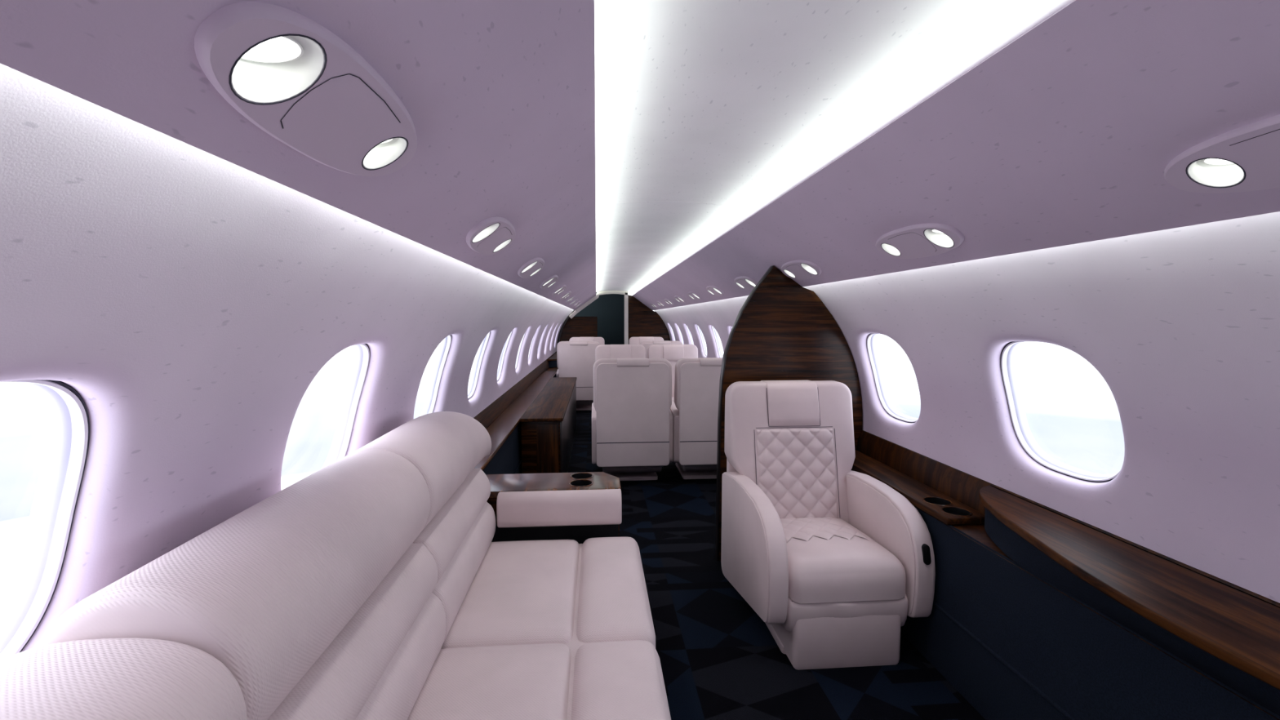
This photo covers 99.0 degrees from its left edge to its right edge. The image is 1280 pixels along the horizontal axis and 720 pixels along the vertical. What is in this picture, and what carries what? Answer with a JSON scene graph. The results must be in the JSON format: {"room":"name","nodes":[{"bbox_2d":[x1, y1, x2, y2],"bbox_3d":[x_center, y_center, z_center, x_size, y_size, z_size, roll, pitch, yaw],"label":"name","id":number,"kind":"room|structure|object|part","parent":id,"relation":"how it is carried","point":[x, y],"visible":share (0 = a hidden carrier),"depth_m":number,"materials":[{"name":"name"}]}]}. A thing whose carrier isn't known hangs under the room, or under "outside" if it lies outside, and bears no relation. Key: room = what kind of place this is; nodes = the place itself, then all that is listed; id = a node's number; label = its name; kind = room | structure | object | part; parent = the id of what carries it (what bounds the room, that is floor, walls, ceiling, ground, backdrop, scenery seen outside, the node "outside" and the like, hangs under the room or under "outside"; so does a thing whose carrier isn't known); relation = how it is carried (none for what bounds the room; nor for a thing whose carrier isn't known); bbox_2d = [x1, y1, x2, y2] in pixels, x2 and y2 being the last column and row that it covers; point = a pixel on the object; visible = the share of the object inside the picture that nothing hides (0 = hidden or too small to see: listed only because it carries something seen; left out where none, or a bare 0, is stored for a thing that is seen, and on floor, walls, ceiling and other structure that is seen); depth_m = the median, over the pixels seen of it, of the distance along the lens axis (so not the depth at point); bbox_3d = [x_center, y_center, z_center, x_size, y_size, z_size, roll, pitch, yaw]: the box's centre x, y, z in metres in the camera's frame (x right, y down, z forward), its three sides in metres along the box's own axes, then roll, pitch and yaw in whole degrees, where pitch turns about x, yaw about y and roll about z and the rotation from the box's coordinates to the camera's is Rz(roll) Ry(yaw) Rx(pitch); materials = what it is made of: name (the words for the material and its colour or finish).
{"room":"aircraft cabin","nodes":[
{"label":"aircraft cabin","id":0,"kind":"room"},
{"bbox_2d":[0,63,573,652],"bbox_3d":[-0.872,-0.296,4.738,0.725,1.193,13.338,0,4,-5],"label":"wall","id":1,"kind":"structure","parent":0,"point":[192,298],"depth_m":0.87,"materials":[{"name":"white plastic"}]},
{"bbox_2d":[0,379,89,661],"bbox_3d":[-0.852,0.241,0.616,0.199,0.501,0.490,0,4,-5],"label":"window","id":2,"kind":"structure","parent":1,"relation":"in","point":[64,411],"depth_m":0.83,"materials":[{"name":"white plastic"}]},
{"bbox_2d":[320,343,369,469],"bbox_3d":[-0.932,0.167,1.622,0.199,0.501,0.490,0,4,-5],"label":"window","id":3,"kind":"structure","parent":1,"relation":"in","point":[361,353],"depth_m":1.83,"materials":[{"name":"white plastic"}]},
{"bbox_3d":[-0.924,0.177,1.623,0.148,0.460,0.471,0,4,-5],"label":"frame","id":4,"kind":"part","parent":3,"relation":"part of","materials":[{"name":"white plastic"}]},
{"bbox_2d":[420,334,451,416],"bbox_3d":[-1.012,0.092,2.628,0.199,0.501,0.490,0,4,-5],"label":"window","id":5,"kind":"structure","parent":1,"relation":"in","point":[444,347],"depth_m":2.84,"materials":[{"name":"white glass"}]},
{"bbox_2d":[467,331,490,399],"bbox_3d":[-1.093,0.017,3.634,0.199,0.501,0.490,0,4,-5],"label":"window","id":6,"kind":"structure","parent":1,"relation":"in","point":[477,361],"depth_m":3.85,"materials":[{"name":"white glass"}]},
{"bbox_2d":[497,330,512,381],"bbox_3d":[-1.173,-0.057,4.640,0.199,0.501,0.490,0,4,-5],"label":"window","id":7,"kind":"structure","parent":1,"relation":"in","point":[502,356],"depth_m":4.86,"materials":[{"name":"white glass"}]},
{"bbox_3d":[-1.173,-0.057,4.640,0.199,0.501,0.490,0,4,-5],"label":"frame","id":8,"kind":"part","parent":7,"relation":"part of","materials":[{"name":"white plastic"}]},
{"bbox_2d":[515,330,526,369],"bbox_3d":[-1.254,-0.132,5.646,0.199,0.501,0.490,0,4,-5],"label":"window","id":9,"kind":"structure","parent":1,"relation":"in","point":[520,345],"depth_m":5.87,"materials":[{"name":"white glass"}]},
{"bbox_2d":[528,334,534,359],"bbox_3d":[-1.335,-0.206,6.652,0.199,0.501,0.490,0,4,-5],"label":"window","id":10,"kind":"structure","parent":1,"relation":"in","point":[534,335],"depth_m":6.88,"materials":[{"name":"white glass"}]},
{"bbox_2d":[0,0,595,310],"bbox_3d":[-0.605,-0.701,4.804,0.435,0.318,13.150,0,4,-5],"label":"ceiling","id":11,"kind":"structure","parent":0,"point":[498,96],"depth_m":0.80,"materials":[{"name":"white plastic"}]},
{"bbox_2d":[194,1,417,176],"bbox_3d":[-0.381,-0.311,0.686,0.124,0.095,0.444,0,4,-5],"label":"light panel","id":12,"kind":"object","parent":11,"relation":"attached to","point":[292,77],"visible":1,"depth_m":0.60,"materials":[{"name":"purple plastic"}]},
{"bbox_2d":[466,217,515,254],"bbox_3d":[-0.464,-0.387,1.717,0.124,0.095,0.444,0,4,-5],"label":"pod","id":13,"kind":"object","parent":11,"relation":"attached to","point":[492,235],"visible":0.91,"depth_m":1.65,"materials":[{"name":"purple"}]},
{"bbox_2d":[517,257,544,278],"bbox_3d":[-0.546,-0.464,2.749,0.124,0.095,0.444,0,4,-5],"label":"pod","id":14,"kind":"object","parent":11,"relation":"attached to","point":[535,265],"visible":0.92,"depth_m":2.68,"materials":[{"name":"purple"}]},
{"bbox_2d":[539,275,558,288],"bbox_3d":[-0.629,-0.540,3.780,0.124,0.095,0.444,0,4,-5],"label":"pod","id":15,"kind":"object","parent":11,"relation":"attached to","point":[549,282],"visible":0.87,"depth_m":3.70,"materials":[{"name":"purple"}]},
{"bbox_2d":[551,284,566,295],"bbox_3d":[-0.712,-0.617,4.811,0.124,0.095,0.444,0,4,-5],"label":"pod","id":16,"kind":"object","parent":11,"relation":"attached to","point":[562,288],"visible":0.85,"depth_m":4.73,"materials":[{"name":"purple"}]},
{"bbox_2d":[560,290,571,299],"bbox_3d":[-0.794,-0.693,5.843,0.124,0.095,0.444,0,4,-5],"label":"pod","id":17,"kind":"object","parent":11,"relation":"attached to","point":[567,294],"visible":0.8,"depth_m":5.75,"materials":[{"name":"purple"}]},
{"bbox_2d":[565,295,575,302],"bbox_3d":[-0.876,-0.769,6.874,0.124,0.095,0.444,0,4,-5],"label":"pod","id":18,"kind":"object","parent":11,"relation":"attached to","point":[571,298],"visible":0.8,"depth_m":6.78,"materials":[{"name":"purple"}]},
{"bbox_2d":[483,369,557,474],"bbox_3d":[-1.163,0.585,6.931,0.007,0.609,9.020,0,4,-5],"label":"wall","id":19,"kind":"structure","parent":0,"point":[508,460],"depth_m":3.86,"materials":[{"name":"blue fabric"}]},
{"bbox_2d":[473,351,557,428],"bbox_3d":[-1.102,0.363,4.843,0.204,0.160,13.150,0,4,-5],"label":"trim","id":20,"kind":"structure","parent":19,"relation":"attached to","point":[486,417],"depth_m":4.96,"materials":[{"name":"brown wood"}]},
{"bbox_2d":[474,371,556,471],"bbox_3d":[-1.116,0.380,5.404,0.186,0.028,5.435,0,4,-5],"label":"ledge","id":21,"kind":"object","parent":19,"relation":"attached to","point":[503,426],"visible":0.52,"depth_m":4.27,"materials":[{"name":"brown wood"}]},
{"bbox_2d":[547,352,557,367],"bbox_3d":[-1.454,-0.024,10.067,0.320,0.140,2.250,0,4,-5],"label":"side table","id":22,"kind":"object","parent":19,"relation":"attached to","point":[552,361],"visible":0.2,"depth_m":9.06,"materials":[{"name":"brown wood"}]},
{"bbox_2d":[570,292,624,344],"bbox_3d":[-1.035,-0.506,11.901,1.489,2.050,1.200,0,4,-5],"label":"wall","id":23,"kind":"structure","parent":0,"point":[609,309],"depth_m":12.49,"materials":[{"name":"blue"}]},
{"bbox_2d":[556,314,569,345],"bbox_3d":[-1.556,-0.490,11.211,0.309,0.880,0.110,0,4,-5],"label":"trim","id":24,"kind":"structure","parent":23,"relation":"attached to","point":[568,317],"depth_m":11.14,"materials":[{"name":"black wood"}]},
{"bbox_2d":[568,290,627,318],"bbox_3d":[-0.850,-1.138,11.210,1.214,0.583,0.110,0,4,-5],"label":"trim","id":25,"kind":"structure","parent":23,"relation":"attached to","point":[603,292],"depth_m":11.14,"materials":[{"name":"white"}]},
{"bbox_2d":[623,293,628,344],"bbox_3d":[-0.286,-0.412,11.314,0.080,1.950,0.120,0,4,-5],"label":"trim","id":26,"kind":"structure","parent":23,"relation":"attached to","point":[626,295],"depth_m":11.22,"materials":[{"name":"white"}]},
{"bbox_2d":[628,294,670,344],"bbox_3d":[0.202,-0.394,11.379,0.891,1.905,0.050,0,4,-5],"label":"bulkhead","id":27,"kind":"object","parent":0,"point":[643,321],"visible":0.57,"depth_m":11.32,"materials":[{"name":"brown wood"}]},
{"bbox_2d":[567,410,985,719],"bbox_3d":[-0.066,0.991,5.576,2.700,0.001,14.550,0,4,-5],"label":"floor","id":28,"kind":"structure","parent":0,"point":[720,660],"depth_m":2.33,"materials":[{"name":"carpet"}]},
{"bbox_2d":[0,411,671,719],"bbox_3d":[-0.384,0.824,0.809,1.010,1.037,3.628,0,4,-5],"label":"sofa","id":29,"kind":"object","parent":28,"relation":"on","point":[375,584],"visible":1,"depth_m":1.22,"materials":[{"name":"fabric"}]},
{"bbox_2d":[266,542,445,719],"bbox_3d":[-0.644,0.719,1.189,0.216,0.330,0.837,0,4,-5],"label":"cushion","id":30,"kind":"object","parent":29,"relation":"on","point":[386,662],"depth_m":1.23,"materials":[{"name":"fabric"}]},
{"bbox_2d":[413,468,495,643],"bbox_3d":[-0.709,0.659,2.004,0.216,0.330,0.797,0,4,-5],"label":"cushion","id":31,"kind":"object","parent":29,"relation":"on","point":[459,538],"depth_m":1.87,"materials":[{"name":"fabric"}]},
{"bbox_2d":[407,643,571,719],"bbox_3d":[-0.380,0.932,1.226,0.426,0.160,0.837,0,4,-5],"label":"seat cushion","id":32,"kind":"object","parent":29,"relation":"on","point":[463,681],"depth_m":1.43,"materials":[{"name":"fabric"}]},
{"bbox_2d":[440,539,579,648],"bbox_3d":[-0.444,0.873,2.028,0.426,0.160,0.772,0,4,-5],"label":"seat cushion","id":33,"kind":"object","parent":29,"relation":"on","point":[519,592],"depth_m":1.86,"materials":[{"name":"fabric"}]},
{"bbox_2d":[520,377,577,473],"bbox_3d":[-0.882,0.658,5.752,0.330,0.637,3.020,0,4,-5],"label":"credenza","id":34,"kind":"object","parent":28,"relation":"on","point":[548,426],"visible":0.75,"depth_m":4.30,"materials":[{"name":"brown wood"}]},
{"bbox_3d":[-0.723,0.762,4.291,0.170,0.525,0.010,0,4,-5],"label":"panel","id":35,"kind":"part","parent":34,"relation":"part of","materials":[{"name":"brown wood"}]},
{"bbox_2d":[485,471,622,543],"bbox_3d":[-0.450,0.892,2.587,0.713,0.639,0.340,0,4,-5],"label":"sofa armrest","id":36,"kind":"object","parent":28,"relation":"on","point":[580,507],"visible":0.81,"depth_m":2.44,"materials":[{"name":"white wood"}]},
{"bbox_3d":[-0.446,0.977,2.489,0.695,0.484,0.012,0,4,-5],"label":"recess panel","id":37,"kind":"part","parent":36,"relation":"part of","materials":[{"name":"black plastic"}]},
{"bbox_2d":[555,341,599,410],"bbox_3d":[-0.945,0.227,8.588,0.682,1.078,0.877,0,4,-5],"label":"armchair","id":38,"kind":"object","parent":28,"relation":"on","point":[574,358],"visible":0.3,"depth_m":8.15,"materials":[{"name":"leather"}]},
{"bbox_3d":[-0.949,0.745,8.681,0.464,0.032,0.500,0,4,-5],"label":"plate","id":39,"kind":"part","parent":38,"relation":"part of","materials":[{"name":"leather"}]},
{"bbox_2d":[560,316,597,341],"bbox_3d":[-1.311,-0.184,11.555,0.819,1.460,0.490,0,4,-5],"label":"cabinet","id":40,"kind":"object","parent":28,"relation":"on","point":[575,326],"visible":0.27,"depth_m":11.28,"materials":[{"name":"brown wood"}]},
{"bbox_2d":[568,337,604,344],"bbox_3d":[-0.958,0.134,9.845,0.682,1.078,0.877,0,4,-5],"label":"armchair","id":41,"kind":"object","parent":28,"relation":"on","point":[600,340],"visible":0.04,"depth_m":10.08,"materials":[{"name":"leather"}]},
{"bbox_2d":[595,344,645,361],"bbox_3d":[-0.226,0.361,6.772,0.682,1.078,0.877,0,4,-5],"label":"armchair","id":42,"kind":"object","parent":28,"relation":"on","point":[602,351],"visible":0.04,"depth_m":7.00,"materials":[{"name":"leather"}]},
{"bbox_2d":[591,358,673,480],"bbox_3d":[-0.090,0.499,4.915,0.682,1.078,0.877,0,4,-5],"label":"seat","id":43,"kind":"object","parent":28,"relation":"on","point":[633,418],"visible":1,"depth_m":4.49,"materials":[{"name":"leather"}]},
{"bbox_3d":[-0.429,0.622,4.929,0.007,0.438,0.797,0,4,-5],"label":"panel","id":44,"kind":"part","parent":43,"relation":"part of","materials":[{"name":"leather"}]},
{"bbox_3d":[-0.391,0.622,4.932,0.074,0.450,0.809,0,4,-5],"label":"armrest","id":45,"kind":"part","parent":43,"relation":"part of","materials":[{"name":"leather"}]},
{"bbox_3d":[-0.094,1.017,5.007,0.464,0.032,0.500,0,4,-5],"label":"plate","id":46,"kind":"part","parent":43,"relation":"part of","materials":[{"name":"leather"}]},
{"bbox_3d":[0.205,0.618,4.980,0.074,0.450,0.809,0,4,-5],"label":"armrest","id":47,"kind":"part","parent":43,"relation":"part of","materials":[{"name":"leather"}]},
{"bbox_3d":[0.244,0.618,4.983,0.007,0.438,0.797,0,4,-5],"label":"panel","id":48,"kind":"part","parent":43,"relation":"part of","materials":[{"name":"leather"}]},
{"bbox_2d":[629,336,663,344],"bbox_3d":[0.148,0.127,9.933,0.682,1.078,0.877,0,4,-5],"label":"armchair","id":49,"kind":"object","parent":28,"relation":"on","point":[633,340],"visible":0.08,"depth_m":10.16,"materials":[{"name":"leather"}]},
{"bbox_2d":[640,340,682,358],"bbox_3d":[0.298,0.220,8.687,0.682,1.078,0.877,0,4,-5],"label":"armchair","id":50,"kind":"object","parent":28,"relation":"on","point":[646,344],"visible":0.03,"depth_m":8.23,"materials":[{"name":"leather"}]},
{"bbox_3d":[0.321,0.162,8.403,0.650,0.915,0.292,0,4,-5],"label":"backrest","id":51,"kind":"part","parent":50,"relation":"part of","materials":[{"name":"leather"}]},
{"bbox_2d":[647,344,697,401],"bbox_3d":[0.454,0.357,6.826,0.682,1.078,0.877,0,4,-5],"label":"armchair","id":52,"kind":"object","parent":28,"relation":"on","point":[673,353],"visible":0.1,"depth_m":7.04,"materials":[{"name":"leather"}]},
{"bbox_2d":[670,357,722,479],"bbox_3d":[0.596,0.495,4.969,0.682,1.078,0.877,0,4,-5],"label":"seat","id":53,"kind":"object","parent":28,"relation":"on","point":[694,409],"visible":0.42,"depth_m":4.53,"materials":[{"name":"leather"}]},
{"bbox_3d":[0.257,0.618,4.984,0.007,0.438,0.797,0,4,-5],"label":"panel","id":54,"kind":"part","parent":53,"relation":"part of","materials":[{"name":"leather"}]},
{"bbox_3d":[0.295,0.618,4.987,0.074,0.450,0.809,0,4,-5],"label":"armrest","id":55,"kind":"part","parent":53,"relation":"part of","materials":[{"name":"leather"}]},
{"bbox_3d":[0.591,1.013,5.061,0.464,0.032,0.500,0,4,-5],"label":"plate","id":56,"kind":"part","parent":53,"relation":"part of","materials":[{"name":"leather"}]},
{"bbox_2d":[715,265,862,560],"bbox_3d":[0.872,0.315,3.174,0.856,1.702,0.053,0,4,-5],"label":"wall","id":57,"kind":"structure","parent":28,"relation":"on","point":[783,331],"depth_m":3.12,"materials":[{"name":"brown wood"}]},
{"bbox_3d":[0.600,0.317,3.152,0.311,1.702,0.053,0,4,-5],"label":"edge trim","id":58,"kind":"part","parent":57,"relation":"part of","materials":[{"name":"black wood"}]},
{"bbox_2d":[720,380,935,670],"bbox_3d":[0.804,0.673,2.567,0.682,1.078,0.877,0,4,-5],"label":"armchair","id":59,"kind":"object","parent":28,"relation":"on","point":[833,560],"visible":1,"depth_m":2.38,"materials":[{"name":"leather"}]},
{"bbox_3d":[0.470,0.870,2.523,0.007,0.577,0.797,0,4,-5],"label":"panel","id":60,"kind":"part","parent":59,"relation":"part of","materials":[{"name":"leather"}]},
{"bbox_3d":[0.508,0.869,2.526,0.074,0.589,0.809,0,4,-5],"label":"armrest","id":61,"kind":"part","parent":59,"relation":"part of","materials":[{"name":"leather"}]},
{"bbox_3d":[0.808,1.199,2.553,0.464,0.032,0.500,0,4,-5],"label":"plate","id":62,"kind":"part","parent":59,"relation":"part of","materials":[{"name":"leather"}]},
{"bbox_3d":[0.547,0.869,2.529,0.008,0.565,0.785,0,4,-5],"label":"panel","id":63,"kind":"part","parent":59,"relation":"part of","materials":[{"name":"leather"}]},
{"bbox_3d":[0.782,0.574,2.840,0.650,0.915,0.292,0,4,-5],"label":"backrest","id":64,"kind":"part","parent":59,"relation":"part of","materials":[{"name":"leather"}]},
{"bbox_3d":[0.789,0.576,2.744,0.410,0.455,0.118,0,4,-5],"label":"quilted panel","id":65,"kind":"part","parent":59,"relation":"part of","materials":[{"name":"leather"}]},
{"bbox_2d":[786,518,906,603],"bbox_3d":[0.813,0.864,2.467,0.494,0.176,0.602,0,4,-5],"label":"seat cushion","id":66,"kind":"object","parent":59,"relation":"on","point":[829,560],"depth_m":2.20,"materials":[{"name":"leather"}]},
{"bbox_3d":[1.066,0.866,2.570,0.008,0.565,0.785,0,4,-5],"label":"panel","id":67,"kind":"part","parent":59,"relation":"part of","materials":[{"name":"leather"}]},
{"bbox_3d":[1.105,0.866,2.573,0.074,0.589,0.809,0,4,-5],"label":"armrest","id":68,"kind":"part","parent":59,"relation":"part of","materials":[{"name":"leather"}]},
{"bbox_3d":[1.143,0.866,2.576,0.007,0.577,0.797,0,4,-5],"label":"panel","id":69,"kind":"part","parent":59,"relation":"part of","materials":[{"name":"leather"}]},
{"bbox_3d":[1.139,0.773,2.181,0.030,0.075,0.040,0,4,-5],"label":"release handle","id":70,"kind":"part","parent":59,"relation":"part of","materials":[{"name":"black plastic"}]},
{"bbox_2d":[594,0,1073,293],"bbox_3d":[-0.018,-0.929,4.834,1.000,0.054,13.150,0,4,-5],"label":"ceiling","id":71,"kind":"structure","parent":0,"point":[708,113],"depth_m":1.39,"materials":[{"name":"white plastic"}]},
{"bbox_2d":[632,0,1279,310],"bbox_3d":[0.569,-0.708,4.897,0.435,0.318,13.150,0,4,-5],"label":"ceiling","id":72,"kind":"structure","parent":0,"point":[1068,132],"depth_m":1.12,"materials":[{"name":"white plastic"}]},
{"bbox_2d":[656,301,664,306],"bbox_3d":[0.344,-0.930,9.047,0.124,0.095,0.444,0,4,-5],"label":"pod","id":73,"kind":"object","parent":72,"relation":"attached to","point":[659,303],"visible":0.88,"depth_m":8.98,"materials":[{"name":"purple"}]},
{"bbox_2d":[664,298,673,305],"bbox_3d":[0.427,-0.854,8.016,0.124,0.095,0.444,0,4,-5],"label":"pod","id":74,"kind":"object","parent":72,"relation":"attached to","point":[668,301],"visible":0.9,"depth_m":7.96,"materials":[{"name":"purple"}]},
{"bbox_2d":[674,295,685,302],"bbox_3d":[0.509,-0.778,6.984,0.124,0.095,0.444,0,4,-5],"label":"pod","id":75,"kind":"object","parent":72,"relation":"attached to","point":[678,299],"visible":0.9,"depth_m":6.93,"materials":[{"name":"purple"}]},
{"bbox_2d":[687,291,701,300],"bbox_3d":[0.592,-0.701,5.953,0.124,0.095,0.444,0,4,-5],"label":"pod","id":76,"kind":"object","parent":72,"relation":"attached to","point":[692,295],"visible":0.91,"depth_m":5.90,"materials":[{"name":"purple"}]},
{"bbox_2d":[706,285,724,296],"bbox_3d":[0.674,-0.625,4.922,0.124,0.095,0.444,0,4,-5],"label":"pod","id":77,"kind":"object","parent":72,"relation":"attached to","point":[713,290],"visible":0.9,"depth_m":4.87,"materials":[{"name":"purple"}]},
{"bbox_2d":[733,275,757,289],"bbox_3d":[0.757,-0.548,3.890,0.124,0.095,0.444,0,4,-5],"label":"pod","id":78,"kind":"object","parent":72,"relation":"attached to","point":[744,282],"visible":0.83,"depth_m":3.85,"materials":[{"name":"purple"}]},
{"bbox_2d":[781,259,822,279],"bbox_3d":[0.839,-0.472,2.859,0.124,0.095,0.444,0,4,-5],"label":"pod","id":79,"kind":"object","parent":72,"relation":"attached to","point":[798,269],"visible":0.94,"depth_m":2.81,"materials":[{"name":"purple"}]},
{"bbox_2d":[875,222,964,258],"bbox_3d":[0.922,-0.396,1.827,0.124,0.095,0.444,0,4,-5],"label":"pod","id":80,"kind":"object","parent":72,"relation":"attached to","point":[921,240],"visible":1,"depth_m":1.78,"materials":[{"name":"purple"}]},
{"bbox_2d":[1164,114,1279,193],"bbox_3d":[1.004,-0.319,0.796,0.124,0.095,0.444,0,4,-5],"label":"light panel","id":81,"kind":"object","parent":72,"relation":"attached to","point":[1245,158],"visible":1,"depth_m":0.90,"materials":[{"name":"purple plastic"}]},
{"bbox_2d":[653,211,1279,603],"bbox_3d":[0.846,-0.308,4.891,0.725,1.193,13.306,0,4,-5],"label":"wall","id":82,"kind":"structure","parent":0,"point":[1181,325],"depth_m":1.47,"materials":[{"name":"white plastic"}]},
{"bbox_2d":[676,324,684,344],"bbox_3d":[0.759,-0.446,9.888,0.199,0.501,0.490,0,4,-5],"label":"window","id":83,"kind":"structure","parent":82,"relation":"in","point":[682,338],"depth_m":10.11,"materials":[{"name":"white glass"}]},
{"bbox_2d":[685,324,693,344],"bbox_3d":[0.840,-0.371,8.882,0.199,0.501,0.490,0,4,-5],"label":"window","id":84,"kind":"structure","parent":82,"relation":"in","point":[688,330],"depth_m":9.11,"materials":[{"name":"white glass"}]},
{"bbox_2d":[697,324,706,355],"bbox_3d":[0.920,-0.297,7.876,0.199,0.501,0.490,0,4,-5],"label":"window","id":85,"kind":"structure","parent":82,"relation":"in","point":[702,337],"depth_m":8.09,"materials":[{"name":"white glass"}]},
{"bbox_2d":[711,325,723,357],"bbox_3d":[1.000,-0.222,6.870,0.199,0.501,0.490,0,4,-5],"label":"window","id":86,"kind":"structure","parent":82,"relation":"in","point":[715,333],"depth_m":7.09,"materials":[{"name":"white glass"}]},
{"bbox_2d":[866,333,918,422],"bbox_3d":[1.322,0.076,2.845,0.199,0.501,0.490,0,4,-5],"label":"window","id":87,"kind":"structure","parent":82,"relation":"in","point":[886,402],"depth_m":3.05,"materials":[{"name":"white plastic"}]},
{"bbox_2d":[1000,341,1119,482],"bbox_3d":[1.403,0.150,1.839,0.199,0.501,0.490,0,4,-5],"label":"window","id":88,"kind":"structure","parent":82,"relation":"in","point":[1024,434],"depth_m":2.03,"materials":[{"name":"white plastic"}]},
{"bbox_2d":[851,469,1279,719],"bbox_3d":[0.964,0.726,5.035,0.007,0.609,13.150,0,4,-5],"label":"wall","id":89,"kind":"structure","parent":0,"point":[1013,645],"depth_m":1.69,"materials":[{"name":"blue fabric"}]},
{"bbox_2d":[851,449,985,524],"bbox_3d":[0.996,0.366,5.565,0.177,0.031,6.948,0,4,-5],"label":"ledge","id":90,"kind":"object","parent":89,"relation":"attached to","point":[942,507],"visible":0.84,"depth_m":2.37,"materials":[{"name":"brown wood"}]},
{"bbox_2d":[852,430,1279,719],"bbox_3d":[1.067,0.350,5.015,0.204,0.160,13.150,0,4,-5],"label":"trim","id":91,"kind":"structure","parent":89,"relation":"attached to","point":[962,486],"depth_m":2.34,"materials":[{"name":"brown wood"}]},
{"bbox_2d":[978,484,1279,716],"bbox_3d":[1.329,0.655,0.909,0.320,0.140,2.500,0,4,-5],"label":"side table","id":92,"kind":"object","parent":89,"relation":"attached to","point":[1231,635],"visible":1,"depth_m":1.33,"materials":[{"name":"brown wood"}]}
]}

